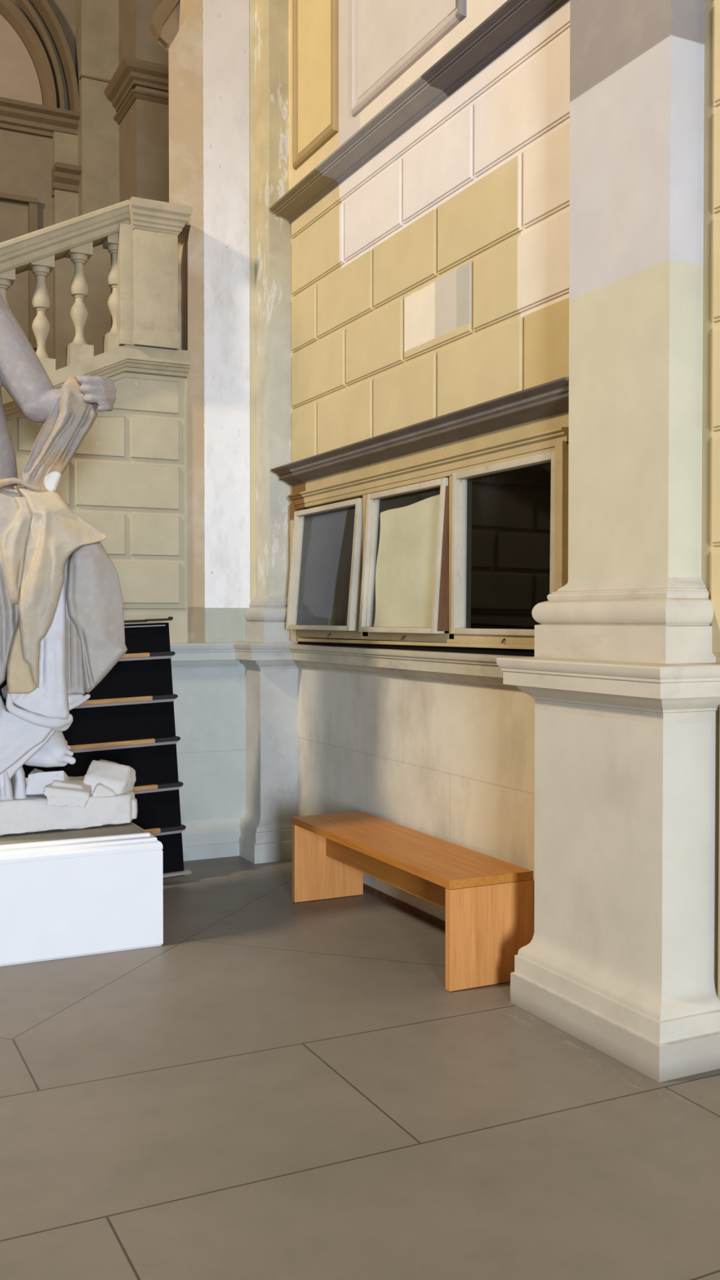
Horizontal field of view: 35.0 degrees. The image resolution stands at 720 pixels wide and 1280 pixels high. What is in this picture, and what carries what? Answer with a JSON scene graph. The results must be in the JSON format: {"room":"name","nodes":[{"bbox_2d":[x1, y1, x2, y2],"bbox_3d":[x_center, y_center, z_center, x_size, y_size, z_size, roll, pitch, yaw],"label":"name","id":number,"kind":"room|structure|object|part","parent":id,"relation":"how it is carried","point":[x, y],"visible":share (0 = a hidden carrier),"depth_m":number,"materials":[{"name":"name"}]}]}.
{"room":"museum entrance hall","nodes":[
{"label":"museum entrance hall","id":0,"kind":"room"},
{"bbox_2d":[0,0,179,370],"bbox_3d":[-1.319,-3.682,9.420,10.000,10.000,3.600,-1,1,-26],"label":"wall","id":1,"kind":"structure","parent":0,"point":[84,84],"depth_m":10.24,"materials":[{"name":"paint"}]},
{"bbox_3d":[-3.165,-3.286,10.159,0.578,1.334,0.100,-1,1,-26],"label":"panel moulding","id":2,"kind":"part","parent":1,"relation":"part of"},
{"bbox_3d":[-3.443,-5.274,9.961,1.546,1.092,0.140,-1,1,-26],"label":"arch moulding","id":3,"kind":"part","parent":1,"relation":"part of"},
{"bbox_3d":[-2.888,-4.638,10.186,0.928,0.199,0.208,-1,1,-26],"label":"impost cornice","id":4,"kind":"part","parent":1,"relation":"part of","materials":[{"name":"brown stone"}]},
{"bbox_3d":[-3.501,-5.452,9.907,2.078,1.474,0.180,-1,1,-26],"label":"arch moulding","id":5,"kind":"part","parent":1,"relation":"part of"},
{"bbox_3d":[-2.599,-4.119,10.283,0.305,0.247,0.208,-1,1,-26],"label":"corbel cornice","id":6,"kind":"part","parent":1,"relation":"part of","materials":[{"name":"brown stone"}]},
{"bbox_3d":[-1.159,-4.863,10.607,2.340,0.165,1.010,-1,1,-26],"label":"pier cornice","id":7,"kind":"part","parent":1,"relation":"part of","materials":[{"name":"brown stone"}]},
{"bbox_3d":[-1.224,-4.173,7.496,0.309,0.510,0.080,-1,1,-26],"label":"rib moulding","id":8,"kind":"part","parent":1,"relation":"part of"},
{"bbox_2d":[5,0,255,861],"bbox_3d":[-3.160,-2.320,6.277,5.900,7.400,0.567,-1,1,-26],"label":"wall","id":9,"kind":"structure","parent":0,"point":[167,474],"depth_m":7.12,"materials":[{"name":"paint"}]},
{"bbox_2d":[0,196,192,416],"bbox_3d":[-2.595,-1.410,6.342,3.355,2.363,0.480,-1,1,-26],"label":"balustrade","id":10,"kind":"object","parent":9,"relation":"on","point":[140,235],"visible":0.86,"depth_m":6.76,"materials":[{"name":"stone"}]},
{"bbox_3d":[-2.737,-1.781,6.210,2.990,1.610,0.258,-1,1,-26],"label":"handrail","id":11,"kind":"part","parent":10,"relation":"part of","materials":[{"name":"stone"}]},
{"bbox_3d":[-3.227,0.679,6.087,5.560,1.010,0.053,-1,1,-26],"label":"dado panel","id":12,"kind":"part","parent":9,"relation":"part of","materials":[{"name":"paint"}]},
{"bbox_3d":[-3.237,1.260,6.061,5.510,0.250,0.112,-1,1,-26],"label":"baseboard","id":13,"kind":"part","parent":9,"relation":"part of","materials":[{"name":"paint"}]},
{"bbox_2d":[0,855,719,1279],"bbox_3d":[-1.771,1.554,2.503,13.000,0.200,22.000,-1,1,-26],"label":"floor","id":14,"kind":"structure","parent":0,"point":[277,1087],"depth_m":3.44,"materials":[{"name":"tile"}]},
{"bbox_2d":[0,822,163,966],"bbox_3d":[-1.851,1.141,5.307,1.635,0.518,0.982,-1,1,-26],"label":"plinth","id":15,"kind":"object","parent":14,"relation":"on","point":[95,890],"visible":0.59,"depth_m":5.07,"materials":[{"name":"white paint"}]},
{"bbox_2d":[0,293,137,835],"bbox_3d":[-1.751,-0.637,5.197,1.562,3.037,0.916,-1,1,-26],"label":"statue","id":16,"kind":"object","parent":15,"relation":"on","point":[61,585],"visible":1,"depth_m":5.18,"materials":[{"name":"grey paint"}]},
{"bbox_2d":[0,695,53,774],"bbox_3d":[-1.680,0.458,5.214,0.517,0.435,0.353,-1,1,-26],"label":"drapery","id":17,"kind":"object","parent":16,"relation":"hanging from","point":[26,730],"depth_m":5.13,"materials":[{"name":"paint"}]},
{"bbox_2d":[44,778,91,807],"bbox_3d":[-1.359,0.709,5.325,0.254,0.122,0.191,-1,1,-26],"label":"book","id":18,"kind":"object","parent":16,"relation":"on","point":[58,793],"depth_m":5.26,"materials":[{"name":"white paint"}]},
{"bbox_2d":[66,542,127,693],"bbox_3d":[-1.252,-0.112,5.359,0.288,0.710,0.369,-1,1,-26],"label":"drapery","id":19,"kind":"object","parent":16,"relation":"hanging from","point":[95,629],"depth_m":5.23,"materials":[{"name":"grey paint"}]},
{"bbox_2d":[0,616,191,878],"bbox_3d":[-1.501,0.626,6.279,1.139,1.509,0.171,-1,1,-26],"label":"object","id":20,"kind":"object","parent":14,"relation":"on","point":[128,718],"visible":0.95,"depth_m":6.42,"materials":[{"name":"black metal"}]},
{"bbox_2d":[231,0,297,863],"bbox_3d":[-0.562,-2.337,7.159,0.458,7.400,0.473,-1,1,-26],"label":"pilaster","id":21,"kind":"object","parent":14,"relation":"on","point":[265,826],"visible":0.52,"depth_m":7.09,"materials":[{"name":"paint"}]},
{"bbox_3d":[-0.562,0.111,7.207,0.458,0.202,0.473,-1,1,-26],"label":"pedestal cornice","id":22,"kind":"part","parent":21,"relation":"part of","materials":[{"name":"paint"}]},
{"bbox_2d":[292,811,533,991],"bbox_3d":[0.181,1.173,5.400,0.402,0.450,1.632,-1,1,-26],"label":"bench","id":23,"kind":"object","parent":14,"relation":"on","point":[487,900],"visible":0.89,"depth_m":4.97,"materials":[{"name":"brown wood"}]},
{"bbox_3d":[-0.171,1.176,6.117,0.402,0.410,0.036,-1,1,-26],"label":"panel","id":24,"kind":"part","parent":23,"relation":"part of","materials":[{"name":"brown wood"}]},
{"bbox_3d":[0.181,0.966,5.396,0.402,0.036,1.632,-1,1,-26],"label":"seat","id":25,"kind":"part","parent":23,"relation":"part of","materials":[{"name":"brown wood"}]},
{"bbox_3d":[0.532,1.204,4.684,0.402,0.410,0.036,-1,1,-26],"label":"panel","id":26,"kind":"part","parent":23,"relation":"part of","materials":[{"name":"brown wood"}]},
{"bbox_2d":[496,0,719,1082],"bbox_3d":[0.945,-2.277,4.091,0.458,7.400,0.946,-1,1,-26],"label":"pilaster","id":27,"kind":"object","parent":14,"relation":"on","point":[622,677],"visible":1,"depth_m":3.94,"materials":[{"name":"paint"}]},
{"bbox_3d":[0.945,0.171,4.139,0.458,0.202,0.946,-1,1,-26],"label":"pedestal cornice","id":28,"kind":"part","parent":27,"relation":"part of","materials":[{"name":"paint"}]},
{"bbox_2d":[335,462,551,650],"bbox_3d":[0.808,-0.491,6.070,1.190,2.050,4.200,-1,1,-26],"label":"window pane","id":29,"kind":"structure","parent":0,"point":[508,569],"depth_m":7.05,"materials":[{"name":"glass"}]},
{"bbox_2d":[268,0,719,1000],"bbox_3d":[1.654,-2.305,2.940,0.400,7.500,9.900,-1,1,-26],"label":"wall","id":30,"kind":"structure","parent":0,"point":[426,204],"depth_m":5.53,"materials":[{"name":"paint"}]},
{"bbox_3d":[-0.258,-4.281,6.676,0.025,2.695,0.480,-1,1,-26],"label":"wall panel","id":31,"kind":"part","parent":30,"relation":"part of","materials":[{"name":"yellow paint"}]},
{"bbox_3d":[-0.265,-4.246,6.673,0.040,2.765,0.620,-1,1,-26],"label":"panel moulding","id":32,"kind":"part","parent":30,"relation":"part of","materials":[{"name":"paint"}]},
{"bbox_3d":[0.263,1.374,5.850,0.035,0.030,3.020,-1,1,-26],"label":"skirting","id":33,"kind":"part","parent":30,"relation":"part of","materials":[{"name":"grey wood"}]},
{"bbox_3d":[0.225,-4.262,5.693,0.025,2.695,1.030,-1,1,-26],"label":"wall panel","id":34,"kind":"part","parent":30,"relation":"part of","materials":[{"name":"beige paint"}]},
{"bbox_3d":[0.218,-4.227,5.691,0.040,2.765,1.170,-1,1,-26],"label":"panel moulding","id":35,"kind":"part","parent":30,"relation":"part of","materials":[{"name":"paint"}]},
{"bbox_3d":[0.421,0.736,5.737,0.200,1.310,3.900,-1,1,-26],"label":"dado panel","id":36,"kind":"part","parent":30,"relation":"part of","materials":[{"name":"paint"}]},
{"bbox_3d":[0.187,-2.594,5.672,0.180,0.090,3.013,-1,1,-26],"label":"cornice","id":37,"kind":"part","parent":30,"relation":"part of","materials":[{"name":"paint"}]},
{"bbox_2d":[271,377,568,657],"bbox_3d":[0.201,-0.492,5.709,0.198,1.097,2.993,-1,1,-26],"label":"window","id":38,"kind":"structure","parent":30,"relation":"in","point":[415,577],"depth_m":5.63,"materials":[{"name":"paint"}]},
{"bbox_3d":[-0.206,-0.417,6.585,0.113,0.718,0.895,-1,1,-26],"label":"sash","id":39,"kind":"part","parent":38,"relation":"part of","materials":[{"name":"white paint"}]},
{"bbox_3d":[0.218,-0.403,5.726,0.109,0.732,0.810,-1,1,-26],"label":"sash","id":40,"kind":"part","parent":38,"relation":"part of","materials":[{"name":"white paint"}]},
{"bbox_3d":[0.221,-0.005,5.819,0.074,0.072,2.750,-1,1,-26],"label":"rail","id":41,"kind":"part","parent":38,"relation":"part of","materials":[{"name":"paint"}]},
{"bbox_2d":[271,377,568,485],"bbox_3d":[0.192,-0.984,5.695,0.178,0.114,2.993,-1,1,-26],"label":"cornice","id":42,"kind":"structure","parent":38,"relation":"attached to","point":[548,402],"depth_m":5.29,"materials":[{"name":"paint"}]},
{"bbox_3d":[0.220,-0.833,5.775,0.100,0.066,2.800,-1,1,-26],"label":"architrave","id":43,"kind":"part","parent":38,"relation":"part of","materials":[{"name":"paint"}]},
{"bbox_3d":[0.223,-0.390,5.785,0.095,0.840,2.800,-1,1,-26],"label":"frame","id":44,"kind":"part","parent":38,"relation":"part of","materials":[{"name":"paint"}]},
{"bbox_3d":[0.628,-0.394,4.958,0.061,0.744,0.810,-1,1,-26],"label":"sash","id":45,"kind":"part","parent":38,"relation":"part of","materials":[{"name":"white paint"}]}
]}

